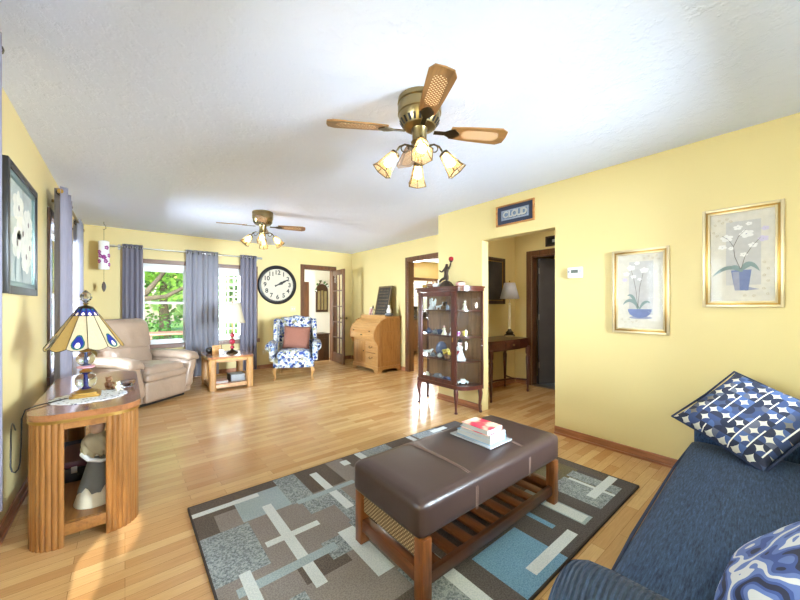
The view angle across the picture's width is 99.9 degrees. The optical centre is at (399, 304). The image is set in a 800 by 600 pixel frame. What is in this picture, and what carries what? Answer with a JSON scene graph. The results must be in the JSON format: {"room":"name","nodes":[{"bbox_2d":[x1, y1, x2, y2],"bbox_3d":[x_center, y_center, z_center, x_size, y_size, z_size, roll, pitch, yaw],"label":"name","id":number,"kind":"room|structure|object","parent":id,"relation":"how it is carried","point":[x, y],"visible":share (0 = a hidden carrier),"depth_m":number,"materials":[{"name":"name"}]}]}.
{"room":"living room","nodes":[
{"label":"living room","id":0,"kind":"room"},
{"bbox_2d":[0,87,73,521],"bbox_3d":[-2.349,0.025,1.954,0.120,2.440,7.840,0,0,-39],"label":"wall","id":1,"kind":"structure","parent":0,"point":[24,317],"depth_m":2.20,"materials":[{"name":"yellow paint"}]},
{"bbox_2d":[0,475,27,545],"bbox_3d":[-2.294,1.208,1.999,0.022,0.075,7.600,0,0,-39],"label":"baseboard","id":2,"kind":"structure","parent":1,"relation":"attached to","point":[5,524],"depth_m":1.96,"materials":[{"name":"brown wood"}]},
{"bbox_2d":[2,155,37,295],"bbox_3d":[-2.399,-0.440,2.133,0.028,0.750,0.800,0,0,-39],"label":"framed picture","id":3,"kind":"object","parent":1,"relation":"attached to","point":[19,198],"visible":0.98,"depth_m":2.05,"materials":[{"name":"black paint"}]},
{"bbox_2d":[10,177,31,284],"bbox_3d":[-2.412,-0.440,2.136,0.012,0.600,0.671,0,0,-39],"label":"print","id":4,"kind":"object","parent":3,"relation":"attached to","point":[20,197],"depth_m":2.12,"materials":[{"name":"paper"}]},
{"bbox_2d":[47,207,53,385],"bbox_3d":[-3.546,-0.075,3.526,0.018,1.550,1.640,0,0,-39],"label":"trim","id":5,"kind":"structure","parent":1,"relation":"attached to","point":[50,214],"depth_m":2.91,"materials":[{"name":"white wood"}]},
{"bbox_2d":[52,222,53,371],"bbox_3d":[-3.600,-0.075,3.483,0.120,1.400,1.450,0,0,-39],"label":"window","id":6,"kind":"structure","parent":1,"relation":"in","point":[52,222],"depth_m":3.44,"materials":[{"name":"white paint"}]},
{"bbox_2d":[51,189,84,231],"bbox_3d":[-3.491,-0.955,3.539,0.120,0.040,1.940,0,0,-39],"label":"curtain rod","id":7,"kind":"object","parent":1,"relation":"attached to","point":[58,190],"visible":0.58,"depth_m":3.46,"materials":[{"name":"gold metal"}]},
{"bbox_2d":[54,186,72,381],"bbox_3d":[-3.036,0.110,3.046,0.093,2.210,0.628,0,0,-39],"label":"curtain","id":8,"kind":"object","parent":7,"relation":"hanging from","point":[63,361],"visible":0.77,"depth_m":2.85,"materials":[{"name":"grey fabric"}]},
{"bbox_2d":[73,219,83,374],"bbox_3d":[-3.873,0.110,4.053,0.075,2.210,0.482,0,0,-39],"label":"curtain","id":9,"kind":"object","parent":7,"relation":"hanging from","point":[78,248],"visible":0.6,"depth_m":3.90,"materials":[{"name":"grey fabric"}]},
{"bbox_3d":[-1.138,-1.065,0.658,0.112,0.024,1.860,0,0,-39],"label":"curtain rod","id":10,"kind":"object","parent":1,"relation":"attached to","visible":0},
{"bbox_2d":[0,32,4,511],"bbox_3d":[-1.571,-0.135,1.257,0.070,1.960,0.435,0,0,-39],"label":"curtain","id":11,"kind":"object","parent":10,"relation":"hanging from","point":[2,50],"visible":1,"depth_m":1.37,"materials":[{"name":"grey fabric"}]},
{"bbox_2d":[83,224,437,368],"bbox_3d":[-1.683,0.025,7.487,7.920,2.440,0.120,0,0,-39],"label":"wall","id":12,"kind":"structure","parent":0,"point":[108,304],"depth_m":6.19,"materials":[{"name":"yellow paint"}]},
{"bbox_2d":[143,263,185,344],"bbox_3d":[-3.950,-0.015,5.632,0.680,1.320,0.120,0,0,-39],"label":"window","id":13,"kind":"structure","parent":12,"relation":"in","point":[148,267],"depth_m":5.63,"materials":[{"name":"white paint"}]},
{"bbox_2d":[143,265,185,272],"bbox_3d":[-3.929,-0.593,5.605,0.610,0.095,0.028,0,0,-39],"label":"blind","id":14,"kind":"object","parent":13,"relation":"attached to","point":[149,268],"depth_m":5.60,"materials":[{"name":"white paint"}]},
{"bbox_2d":[110,244,261,258],"bbox_3d":[-3.550,-0.898,5.814,2.230,0.080,0.104,0,0,-39],"label":"curtain rod","id":15,"kind":"object","parent":12,"relation":"attached to","point":[118,246],"visible":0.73,"depth_m":5.58,"materials":[{"name":"metal"}]},
{"bbox_2d":[122,244,142,318],"bbox_3d":[-4.179,0.140,5.256,0.264,2.170,0.057,0,0,-39],"label":"curtain","id":16,"kind":"object","parent":15,"relation":"hanging from","point":[132,258],"visible":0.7,"depth_m":5.25,"materials":[{"name":"grey fabric"}]},
{"bbox_2d":[185,250,218,375],"bbox_3d":[-3.444,0.142,5.858,0.513,2.165,0.057,0,0,-39],"label":"curtain","id":17,"kind":"object","parent":15,"relation":"hanging from","point":[202,301],"visible":0.84,"depth_m":5.83,"materials":[{"name":"grey fabric"}]},
{"bbox_2d":[240,255,256,370],"bbox_3d":[-2.858,0.145,6.338,0.300,2.160,0.070,0,0,-39],"label":"curtain","id":18,"kind":"object","parent":15,"relation":"hanging from","point":[248,266],"visible":0.92,"depth_m":6.35,"materials":[{"name":"grey fabric"}]},
{"bbox_2d":[143,259,259,348],"bbox_3d":[-3.490,-0.015,5.898,1.970,1.460,0.050,0,0,-39],"label":"trim","id":19,"kind":"structure","parent":12,"relation":"attached to","point":[152,261],"depth_m":5.68,"materials":[{"name":"white wood"}]},
{"bbox_2d":[218,268,239,339],"bbox_3d":[-3.145,-0.015,6.290,0.700,1.320,0.120,0,0,-39],"label":"window","id":20,"kind":"structure","parent":12,"relation":"in","point":[221,271],"depth_m":6.21,"materials":[{"name":"white paint"}]},
{"bbox_2d":[218,270,239,275],"bbox_3d":[-3.124,-0.593,6.264,0.630,0.095,0.028,0,0,-39],"label":"blind","id":21,"kind":"object","parent":20,"relation":"attached to","point":[220,272],"depth_m":6.22,"materials":[{"name":"white paint"}]},
{"bbox_2d":[193,355,350,376],"bbox_3d":[-2.915,1.208,6.387,4.580,0.075,0.022,0,0,-39],"label":"baseboard","id":22,"kind":"structure","parent":12,"relation":"attached to","point":[228,370],"depth_m":6.51,"materials":[{"name":"brown wood"}]},
{"bbox_2d":[257,266,295,303],"bbox_3d":[-2.457,-0.403,6.747,0.780,0.780,0.045,0,0,-39],"label":"wall clock","id":23,"kind":"object","parent":12,"relation":"attached to","point":[276,284],"visible":1,"depth_m":6.74,"materials":[{"name":"black paint"}]},
{"bbox_2d":[300,264,335,359],"bbox_3d":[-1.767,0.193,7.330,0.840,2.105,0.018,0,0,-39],"label":"trim","id":24,"kind":"structure","parent":12,"relation":"attached to","point":[302,266],"depth_m":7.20,"materials":[{"name":"brown wood"}]},
{"bbox_2d":[331,269,347,364],"bbox_3d":[-1.336,0.242,7.239,0.175,1.990,0.660,0,0,-34],"label":"door","id":25,"kind":"structure","parent":12,"relation":"in","point":[337,357],"depth_m":7.17,"materials":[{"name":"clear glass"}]},
{"bbox_2d":[414,280,435,311],"bbox_3d":[0.453,-0.215,9.236,1.400,0.920,0.120,0,0,-39],"label":"window","id":26,"kind":"structure","parent":12,"relation":"in","point":[415,281],"depth_m":9.36,"materials":[{"name":"white paint"}]},
{"bbox_2d":[414,277,437,282],"bbox_3d":[0.497,-0.215,9.182,1.590,1.070,0.018,0,0,-39],"label":"trim","id":27,"kind":"structure","parent":12,"relation":"attached to","point":[415,278],"depth_m":9.35,"materials":[{"name":"wood"}]},
{"bbox_2d":[238,270,329,357],"bbox_3d":[-2.517,0.185,8.601,3.000,2.480,0.100,0,0,-39],"label":"wall","id":28,"kind":"structure","parent":0,"point":[313,277],"depth_m":8.82,"materials":[{"name":"white paint"}]},
{"bbox_2d":[305,282,308,316],"bbox_3d":[-2.606,0.415,8.441,0.660,2.020,0.035,0,0,-39],"label":"door","id":29,"kind":"structure","parent":28,"relation":"in","point":[306,283],"depth_m":8.60,"materials":[{"name":"brown wood"}]},
{"bbox_2d":[315,280,329,311],"bbox_3d":[-2.046,-0.235,8.854,0.418,0.840,0.105,0,0,-39],"label":"wall ornament","id":30,"kind":"object","parent":28,"relation":"attached to","point":[321,290],"visible":1,"depth_m":8.86,"materials":[{"name":"wood"}]},
{"bbox_2d":[0,351,672,599],"bbox_3d":[0.716,1.291,4.462,8.040,0.108,7.840,0,0,-39],"label":"floor","id":31,"kind":"structure","parent":0,"point":[197,446],"depth_m":2.76,"materials":[{"name":"brown wood"}]},
{"bbox_2d":[26,371,140,552],"bbox_3d":[-2.057,0.900,2.261,0.467,0.690,1.275,0,0,-39],"label":"console table","id":32,"kind":"object","parent":31,"relation":"on","point":[52,516],"visible":0.89,"depth_m":1.82,"materials":[{"name":"brown wood"}]},
{"bbox_2d":[9,398,67,472],"bbox_3d":[-2.053,0.697,1.919,0.465,0.307,0.218,0,0,43],"label":"power cord","id":33,"kind":"object","parent":32,"relation":"on","point":[12,424],"visible":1,"depth_m":1.72,"materials":[{"name":"black paint"}]},
{"bbox_2d":[64,443,86,483],"bbox_3d":[-2.136,1.060,2.310,0.270,0.134,0.390,0,0,-39],"label":"case","id":34,"kind":"object","parent":32,"relation":"on","point":[74,465],"visible":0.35,"depth_m":2.15,"materials":[{"name":"black leather"}]},
{"bbox_2d":[64,480,105,522],"bbox_3d":[-2.058,1.137,2.260,0.423,0.017,1.205,0,0,-39],"label":"shelf","id":35,"kind":"object","parent":32,"relation":"attached to","point":[71,515],"depth_m":1.84,"materials":[{"name":"brown wood"}]},
{"bbox_2d":[47,389,126,404],"bbox_3d":[-1.873,0.553,2.027,0.354,0.002,0.334,0,0,-39],"label":"doily","id":36,"kind":"object","parent":32,"relation":"on","point":[105,394],"visible":0.71,"depth_m":1.99,"materials":[{"name":"white fabric"}]},
{"bbox_2d":[43,290,123,399],"bbox_3d":[-1.917,0.231,2.050,0.362,0.642,0.362,0,0,-39],"label":"table lamp","id":37,"kind":"object","parent":36,"relation":"on","point":[85,330],"visible":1,"depth_m":2.00,"materials":[{"name":"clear glass"}]},
{"bbox_2d":[73,423,105,509],"bbox_3d":[-1.756,0.892,1.948,0.200,0.469,0.200,0,0,-39],"label":"figurine","id":38,"kind":"object","parent":32,"relation":"on","point":[91,493],"visible":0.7,"depth_m":1.90,"materials":[{"name":"beige ceramic"}]},
{"bbox_2d":[104,376,114,389],"bbox_3d":[-1.928,0.514,2.227,0.051,0.082,0.062,0,0,22],"label":"figurine","id":39,"kind":"object","parent":32,"relation":"on","point":[108,384],"visible":0.99,"depth_m":2.22,"materials":[{"name":"brown ceramic"}]},
{"bbox_2d":[120,379,135,387],"bbox_3d":[-1.847,0.532,2.275,0.090,0.045,0.086,0,0,-39],"label":"glass dish","id":40,"kind":"object","parent":32,"relation":"on","point":[125,383],"visible":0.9,"depth_m":2.26,"materials":[{"name":"clear glass"}]},
{"bbox_3d":[-2.407,1.110,2.475,0.110,0.034,0.160,0,0,-39],"label":"book","id":41,"kind":"object","parent":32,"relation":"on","visible":0},
{"bbox_3d":[-2.407,1.075,2.475,0.110,0.034,0.160,0,0,-39],"label":"book","id":42,"kind":"object","parent":41,"relation":"on","visible":0},
{"bbox_2d":[64,439,82,449],"bbox_3d":[-2.407,1.040,2.475,0.110,0.034,0.160,0,0,-39],"label":"book","id":43,"kind":"object","parent":42,"relation":"on","point":[69,443],"visible":0.21,"depth_m":2.50,"materials":[{"name":"brown"}]},
{"bbox_2d":[90,318,198,407],"bbox_3d":[-3.387,0.715,4.400,0.894,1.060,1.000,0,0,13],"label":"recliner","id":44,"kind":"object","parent":31,"relation":"on","point":[163,374],"visible":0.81,"depth_m":4.34,"materials":[{"name":"beige leather"}]},
{"bbox_2d":[97,345,151,360],"bbox_3d":[-3.611,0.665,4.453,0.289,0.300,0.600,0,0,13],"label":"cushion","id":45,"kind":"object","parent":44,"relation":"on","point":[137,352],"depth_m":4.37,"materials":[{"name":"beige leather"}]},
{"bbox_2d":[141,360,183,376],"bbox_3d":[-3.283,0.829,4.376,0.620,0.189,0.560,0,0,13],"label":"seat cushion","id":46,"kind":"object","parent":44,"relation":"on","point":[152,368],"depth_m":4.30,"materials":[{"name":"beige leather"}]},
{"bbox_2d":[200,350,253,391],"bbox_3d":[-2.704,1.000,5.250,0.629,0.490,0.714,0,0,-39],"label":"end table","id":47,"kind":"object","parent":31,"relation":"on","point":[208,360],"visible":0.91,"depth_m":5.10,"materials":[{"name":"brown wood"}]},
{"bbox_2d":[212,345,221,353],"bbox_3d":[-2.865,0.693,5.260,0.124,0.125,0.104,0,0,-19],"label":"storage box","id":48,"kind":"object","parent":47,"relation":"on","point":[215,348],"visible":0.91,"depth_m":5.21,"materials":[{"name":"brown wood"}]},
{"bbox_2d":[206,376,245,384],"bbox_3d":[-2.704,1.167,5.250,0.513,0.015,0.598,0,0,-39],"label":"shelf","id":49,"kind":"object","parent":47,"relation":"attached to","point":[242,382],"depth_m":5.09,"materials":[{"name":"brown wood"}]},
{"bbox_2d":[219,302,245,353],"bbox_3d":[-2.638,0.350,5.284,0.379,0.810,0.379,0,0,-27],"label":"table lamp","id":50,"kind":"object","parent":47,"relation":"on","point":[232,313],"visible":1,"depth_m":5.17,"materials":[{"name":"white fabric"}]},
{"bbox_2d":[227,371,244,381],"bbox_3d":[-2.549,1.109,5.228,0.204,0.102,0.244,0,0,-39],"label":"storage box","id":51,"kind":"object","parent":47,"relation":"on","point":[231,376],"visible":1,"depth_m":5.15,"materials":[{"name":"grey plastic"}]},
{"bbox_2d":[265,315,320,380],"bbox_3d":[-1.849,0.716,5.926,0.900,1.067,0.785,0,0,-13],"label":"armchair","id":52,"kind":"object","parent":31,"relation":"on","point":[286,357],"visible":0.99,"depth_m":5.67,"materials":[{"name":"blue fabric"}]},
{"bbox_2d":[277,348,310,358],"bbox_3d":[-1.823,0.823,5.817,0.540,0.155,0.560,0,0,-13],"label":"seat cushion","id":53,"kind":"object","parent":52,"relation":"on","point":[285,353],"depth_m":5.57,"materials":[{"name":"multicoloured fabric"}]},
{"bbox_2d":[282,326,310,348],"bbox_3d":[-1.814,0.570,5.912,0.474,0.414,0.237,0,0,-10],"label":"throw pillow","id":54,"kind":"object","parent":52,"relation":"on","point":[294,337],"visible":0.98,"depth_m":5.85,"materials":[{"name":"pink fabric"}]},
{"bbox_2d":[350,314,400,373],"bbox_3d":[-0.499,0.718,6.556,0.638,1.055,0.864,0,0,-39],"label":"desk","id":55,"kind":"object","parent":31,"relation":"on","point":[376,338],"visible":1,"depth_m":6.30,"materials":[{"name":"brown wood"}]},
{"bbox_2d":[374,286,392,314],"bbox_3d":[-0.330,-0.081,6.618,0.142,0.585,0.430,0,0,-39],"label":"chalkboard sign","id":56,"kind":"object","parent":55,"relation":"on","point":[384,292],"visible":0.99,"depth_m":6.61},
{"bbox_2d":[187,421,638,599],"bbox_3d":[0.171,1.238,2.166,2.422,0.013,1.655,0,0,-39],"label":"area rug","id":57,"kind":"object","parent":31,"relation":"on","point":[292,536],"visible":0.52,"depth_m":1.75,"materials":[{"name":"carpet"}]},
{"bbox_2d":[355,415,557,599],"bbox_3d":[0.378,1.012,1.931,1.196,0.439,0.530,0,0,-39],"label":"ottoman bench","id":58,"kind":"object","parent":57,"relation":"on","point":[413,490],"visible":0.9,"depth_m":1.66,"materials":[{"name":"brown leather"}]},
{"bbox_2d":[355,415,557,538],"bbox_3d":[0.378,0.881,1.931,1.196,0.172,0.524,0,0,-39],"label":"cushion","id":59,"kind":"object","parent":58,"relation":"on","point":[425,484],"depth_m":1.66,"materials":[{"name":"brown leather"}]},
{"bbox_2d":[450,430,511,449],"bbox_3d":[0.484,0.790,2.022,0.210,0.006,0.294,0,0,-39],"label":"magazine","id":60,"kind":"object","parent":58,"relation":"on","point":[455,433],"visible":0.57,"depth_m":1.94,"materials":[{"name":"white paper"}]},
{"bbox_2d":[457,427,505,445],"bbox_3d":[0.485,0.771,2.015,0.153,0.032,0.245,0,0,-39],"label":"book","id":61,"kind":"object","parent":60,"relation":"on","point":[466,434],"visible":0.52,"depth_m":1.95,"materials":[{"name":"white paper"}]},
{"bbox_2d":[460,424,505,440],"bbox_3d":[0.489,0.741,1.996,0.145,0.028,0.220,0,0,-39],"label":"book","id":62,"kind":"object","parent":61,"relation":"on","point":[503,432],"visible":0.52,"depth_m":1.93,"materials":[{"name":"white paper"}]},
{"bbox_2d":[462,417,501,435],"bbox_3d":[0.479,0.711,1.974,0.135,0.032,0.188,0,0,-39],"label":"book","id":63,"kind":"object","parent":62,"relation":"on","point":[487,428],"visible":1,"depth_m":1.94,"materials":[{"name":"white paper"}]},
{"bbox_2d":[414,317,426,351],"bbox_3d":[0.467,0.745,8.745,2.640,0.840,0.626,0,0,-39],"label":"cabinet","id":64,"kind":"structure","parent":31,"relation":"on","point":[415,319],"depth_m":8.47,"materials":[{"name":"brown wood"}]},
{"bbox_2d":[415,286,484,414],"bbox_3d":[0.549,0.515,4.155,0.337,1.464,0.968,0,0,-39],"label":"curio cabinet","id":65,"kind":"object","parent":31,"relation":"on","point":[471,320],"visible":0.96,"depth_m":4.06,"materials":[{"name":"brown wood"}]},
{"bbox_2d":[428,298,435,309],"bbox_3d":[0.404,-0.016,4.281,0.096,0.148,0.112,0,0,-10],"label":"figurine","id":66,"kind":"object","parent":65,"relation":"on","point":[432,303],"visible":0.99,"depth_m":4.25,"materials":[{"name":"white ceramic"}]},
{"bbox_2d":[436,341,446,356],"bbox_3d":[0.522,0.550,4.227,0.057,0.187,0.180,0,0,-39],"label":"plate","id":67,"kind":"object","parent":65,"relation":"on","point":[441,345],"visible":0.7,"depth_m":4.24,"materials":[{"name":"blue ceramic"}]},
{"bbox_2d":[438,257,453,286],"bbox_3d":[0.570,-0.400,4.130,0.157,0.366,0.238,0,0,-39],"label":"statuette","id":68,"kind":"object","parent":65,"relation":"on","point":[445,270],"visible":1,"depth_m":4.10,"materials":[{"name":"brown metal"}]},
{"bbox_2d":[442,348,450,358],"bbox_3d":[0.567,0.582,4.021,0.107,0.123,0.123,0,0,-39],"label":"flower basket","id":69,"kind":"object","parent":65,"relation":"on","point":[446,356],"visible":0.96,"depth_m":3.99,"materials":[{"name":"brown ceramic"}]},
{"bbox_2d":[423,309,480,311],"bbox_3d":[0.566,0.067,4.169,0.293,0.016,0.896,0,0,-39],"label":"shelf","id":70,"kind":"object","parent":65,"relation":"attached to","point":[436,310],"depth_m":3.97,"materials":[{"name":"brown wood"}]},
{"bbox_2d":[423,332,480,337],"bbox_3d":[0.566,0.369,4.169,0.293,0.016,0.896,0,0,-39],"label":"shelf","id":71,"kind":"object","parent":65,"relation":"attached to","point":[470,335],"depth_m":3.98,"materials":[{"name":"brown wood"}]},
{"bbox_2d":[423,353,480,362],"bbox_3d":[0.566,0.652,4.169,0.293,0.016,0.896,0,0,-39],"label":"shelf","id":72,"kind":"object","parent":65,"relation":"attached to","point":[469,359],"depth_m":3.97,"materials":[{"name":"brown wood"}]},
{"bbox_2d":[457,338,465,360],"bbox_3d":[0.701,0.508,3.927,0.141,0.270,0.137,0,0,-39],"label":"figurine","id":73,"kind":"object","parent":65,"relation":"on","point":[460,356],"visible":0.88,"depth_m":3.89,"materials":[{"name":"white ceramic"}]},
{"bbox_2d":[488,336,529,402],"bbox_3d":[1.387,0.858,4.700,0.944,0.775,0.485,0,0,-39],"label":"console table","id":74,"kind":"object","parent":31,"relation":"on","point":[495,343],"visible":0.81,"depth_m":4.58,"materials":[{"name":"brown wood"}]},
{"bbox_2d":[500,280,519,335],"bbox_3d":[1.587,0.045,4.866,0.273,0.800,0.273,0,0,-39],"label":"table lamp","id":75,"kind":"object","parent":74,"relation":"on","point":[509,291],"visible":0.99,"depth_m":4.80,"materials":[{"name":"beige fabric"}]},
{"bbox_2d":[548,398,799,599],"bbox_3d":[1.506,0.840,1.128,2.335,0.810,1.061,0,0,-42],"label":"sofa","id":76,"kind":"object","parent":31,"relation":"on","point":[713,503],"visible":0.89,"depth_m":1.25,"materials":[{"name":"blue fabric"}]},
{"bbox_2d":[614,441,799,599],"bbox_3d":[1.434,0.910,1.212,1.860,0.170,0.830,0,0,-42],"label":"seat cushion","id":77,"kind":"object","parent":76,"relation":"on","point":[713,503],"depth_m":1.31,"materials":[{"name":"blue fabric"}]},
{"bbox_2d":[671,371,799,471],"bbox_3d":[1.962,0.629,1.897,0.410,0.429,0.538,0,0,-15],"label":"throw pillow","id":78,"kind":"object","parent":76,"relation":"on","point":[757,422],"visible":1,"depth_m":1.84,"materials":[{"name":"blue fabric"}]},
{"bbox_2d":[714,521,799,599],"bbox_3d":[1.030,0.720,0.888,0.463,0.280,0.260,0,0,-36],"label":"throw pillow","id":79,"kind":"object","parent":76,"relation":"on","point":[766,567],"visible":1,"depth_m":0.86,"materials":[{"name":"blue fabric"}]},
{"bbox_2d":[352,235,437,366],"bbox_3d":[0.068,0.025,6.485,0.120,2.440,3.650,0,0,-39],"label":"wall","id":80,"kind":"structure","parent":0,"point":[372,269],"depth_m":6.81,"materials":[{"name":"yellow paint"}]},
{"bbox_2d":[405,252,437,371],"bbox_3d":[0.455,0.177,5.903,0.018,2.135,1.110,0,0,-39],"label":"trim","id":81,"kind":"structure","parent":80,"relation":"attached to","point":[431,255],"depth_m":6.27,"materials":[{"name":"wood"}]},
{"bbox_2d":[0,0,799,262],"bbox_3d":[0.716,-1.255,4.462,8.040,0.120,7.840,0,0,-39],"label":"ceiling","id":82,"kind":"structure","parent":0,"point":[179,117],"depth_m":1.88,"materials":[{"name":"white paint"}]},
{"bbox_2d":[98,224,109,291],"bbox_3d":[-4.261,-0.693,4.840,0.138,1.005,0.134,0,0,-39],"label":"wind chime","id":83,"kind":"object","parent":82,"relation":"hanging from","point":[103,246],"visible":1,"depth_m":4.80,"materials":[{"name":"white"}]},
{"bbox_2d":[216,210,304,249],"bbox_3d":[-1.765,-0.965,4.319,0.806,0.459,0.806,0,0,25],"label":"ceiling fan","id":84,"kind":"object","parent":82,"relation":"hanging from","point":[261,218],"visible":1,"depth_m":4.27,"materials":[{"name":"gold metal"}]},
{"bbox_2d":[326,63,507,188],"bbox_3d":[0.113,-0.965,1.954,0.806,0.459,0.806,0,0,36],"label":"ceiling fan","id":85,"kind":"object","parent":82,"relation":"hanging from","point":[419,107],"visible":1,"depth_m":1.90,"materials":[{"name":"gold metal"}]},
{"bbox_2d":[488,237,554,382],"bbox_3d":[2.168,0.025,5.767,3.940,2.440,0.120,0,0,-39],"label":"wall","id":86,"kind":"structure","parent":0,"point":[502,248],"depth_m":5.25,"materials":[{"name":"yellow paint"}]},
{"bbox_2d":[488,256,504,303],"bbox_3d":[1.310,-0.365,4.968,0.820,0.700,0.030,0,0,-39],"label":"framed picture","id":87,"kind":"object","parent":86,"relation":"attached to","point":[496,266],"visible":0.48,"depth_m":5.08},
{"bbox_2d":[488,261,501,299],"bbox_3d":[1.304,-0.365,4.975,0.700,0.580,0.012,0,0,-39],"label":"print","id":88,"kind":"object","parent":87,"relation":"attached to","point":[494,267],"depth_m":5.07},
{"bbox_2d":[488,379,514,387],"bbox_3d":[1.272,1.208,4.943,1.490,0.075,0.022,0,0,-39],"label":"baseboard","id":89,"kind":"structure","parent":86,"relation":"attached to","point":[499,383],"depth_m":5.18,"materials":[{"name":"brown wood"}]},
{"bbox_2d":[515,230,554,384],"bbox_3d":[3.117,0.025,3.992,0.120,2.440,3.830,0,0,-39],"label":"wall","id":90,"kind":"structure","parent":0,"point":[531,242],"depth_m":5.33,"materials":[{"name":"yellow paint"}]},
{"bbox_2d":[526,248,554,384],"bbox_3d":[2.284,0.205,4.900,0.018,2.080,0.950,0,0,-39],"label":"trim","id":91,"kind":"structure","parent":90,"relation":"attached to","point":[529,254],"depth_m":5.22,"materials":[{"name":"brown wood"}]},
{"bbox_2d":[533,384,554,389],"bbox_3d":[2.338,1.239,4.944,0.130,0.012,0.750,0,0,-39],"label":"threshold","id":92,"kind":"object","parent":90,"relation":"attached to","point":[538,385],"depth_m":5.08,"materials":[{"name":"metal"}]},
{"bbox_2d":[538,258,554,383],"bbox_3d":[2.520,0.253,5.330,0.752,1.960,0.096,0,0,-16],"label":"door","id":93,"kind":"structure","parent":90,"relation":"in","point":[546,267],"depth_m":5.28,"materials":[{"name":"metal"}]},
{"bbox_2d":[545,235,554,246],"bbox_3d":[2.261,-0.945,4.926,0.020,0.150,0.260,0,0,-39],"label":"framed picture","id":94,"kind":"object","parent":90,"relation":"attached to","point":[549,240],"visible":0.56,"depth_m":4.97,"materials":[{"name":"black paint"}]},
{"bbox_2d":[547,237,554,244],"bbox_3d":[2.265,-0.945,4.929,0.010,0.110,0.220,0,0,-39],"label":"print","id":95,"kind":"object","parent":94,"relation":"attached to","point":[550,240],"depth_m":4.96,"materials":[{"name":"black paint"}]},
{"bbox_2d":[438,112,799,459],"bbox_3d":[1.810,0.025,2.999,0.120,2.440,3.950,0,0,-39],"label":"wall","id":96,"kind":"structure","parent":0,"point":[622,388],"depth_m":2.66,"materials":[{"name":"yellow paint"}]},
{"bbox_2d":[496,197,534,227],"bbox_3d":[1.226,-0.983,3.599,0.024,0.225,0.455,0,0,-39],"label":"name sign","id":97,"kind":"object","parent":96,"relation":"attached to","point":[524,210],"visible":1,"depth_m":3.58,"materials":[{"name":"blue wood"}]},
{"bbox_2d":[437,393,676,469],"bbox_3d":[1.755,1.208,2.954,0.022,0.075,3.950,0,0,-39],"label":"baseboard","id":98,"kind":"structure","parent":96,"relation":"attached to","point":[644,455],"depth_m":2.92,"materials":[{"name":"brown wood"}]},
{"bbox_2d":[567,267,582,277],"bbox_3d":[1.621,-0.300,3.114,0.026,0.100,0.135,0,0,-39],"label":"thermostat","id":99,"kind":"object","parent":96,"relation":"attached to","point":[573,272],"visible":1,"depth_m":3.10,"materials":[{"name":"white paint"}]},
{"bbox_2d":[612,246,669,334],"bbox_3d":[1.942,-0.112,2.725,0.022,0.688,0.392,0,0,-39],"label":"framed picture","id":100,"kind":"object","parent":96,"relation":"attached to","point":[640,277],"visible":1,"depth_m":2.71,"materials":[{"name":"paper"}]},
{"bbox_2d":[618,252,662,329],"bbox_3d":[1.947,-0.112,2.729,0.009,0.604,0.308,0,0,-39],"label":"print","id":101,"kind":"object","parent":100,"relation":"attached to","point":[640,274],"depth_m":2.72,"materials":[{"name":"paper"}]},
{"bbox_2d":[702,198,784,306],"bbox_3d":[2.310,-0.329,2.276,0.022,0.688,0.392,0,0,-39],"label":"framed picture","id":102,"kind":"object","parent":96,"relation":"attached to","point":[743,246],"visible":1,"depth_m":2.27,"materials":[{"name":"paper"}]},
{"bbox_2d":[711,207,774,300],"bbox_3d":[2.315,-0.329,2.280,0.009,0.604,0.308,0,0,-39],"label":"print","id":103,"kind":"object","parent":102,"relation":"attached to","point":[742,240],"depth_m":2.27,"materials":[{"name":"paper"}]},
{"bbox_3d":[-2.372,1.475,8.345,3.100,0.100,2.080,0,0,-39],"label":"floor","id":104,"kind":"structure","parent":0,"visible":0},
{"bbox_2d":[315,332,329,360],"bbox_3d":[-2.233,1.073,8.460,0.840,0.705,0.437,0,0,-39],"label":"base cabinet","id":105,"kind":"object","parent":104,"relation":"on","point":[323,352],"visible":0.25,"depth_m":8.47,"materials":[{"name":"brown wood"}]},
{"label":"outside","id":106,"kind":"structure","parent":0,"visible":0},
{"bbox_2d":[148,323,237,339],"bbox_3d":[-12.185,1.620,16.466,30.000,0.150,27.080,0,0,-39],"label":"ground","id":107,"kind":"structure","parent":106,"point":[180,327],"depth_m":21.19,"materials":[{"name":"green plant"}]},
{"bbox_2d":[144,271,182,311],"bbox_3d":[-6.553,-0.547,9.172,4.149,4.297,2.822,0,0,-39],"label":"tree","id":108,"kind":"object","parent":107,"relation":"on","point":[154,279],"visible":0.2,"depth_m":9.44,"materials":[{"name":"green plant"}]},
{"bbox_2d":[144,271,182,338],"bbox_3d":[-10.232,-1.136,13.581,6.297,5.475,3.380,0,0,-39],"label":"tree","id":109,"kind":"object","parent":107,"relation":"on","point":[165,310],"visible":0.02,"depth_m":13.81,"materials":[{"name":"green plant"}]},
{"bbox_2d":[145,311,181,339],"bbox_3d":[-7.196,0.865,9.654,1.599,1.400,1.582,0,0,-39],"label":"shrub","id":110,"kind":"object","parent":107,"relation":"on","point":[149,320],"visible":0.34,"depth_m":9.64,"materials":[{"name":"green plant"}]},
{"bbox_2d":[149,331,182,339],"bbox_3d":[-5.025,1.077,7.640,1.500,0.935,0.710,0,0,-39],"label":"picnic table","id":111,"kind":"object","parent":107,"relation":"on","point":[163,332],"visible":0.08,"depth_m":7.29,"materials":[{"name":"beige wood"}]},
{"bbox_2d":[144,275,237,322],"bbox_3d":[-12.380,-1.149,20.890,5.884,5.506,3.312,0,0,-39],"label":"tree","id":112,"kind":"object","parent":107,"relation":"on","point":[178,311],"visible":0.11,"depth_m":20.28,"materials":[{"name":"green plant"}]},
{"bbox_2d":[218,275,237,335],"bbox_3d":[-4.053,0.245,7.667,1.000,2.600,0.120,0,0,-39],"label":"screen","id":113,"kind":"object","parent":107,"relation":"on","point":[222,284],"visible":0.06,"depth_m":7.64,"materials":[{"name":"white paint"}]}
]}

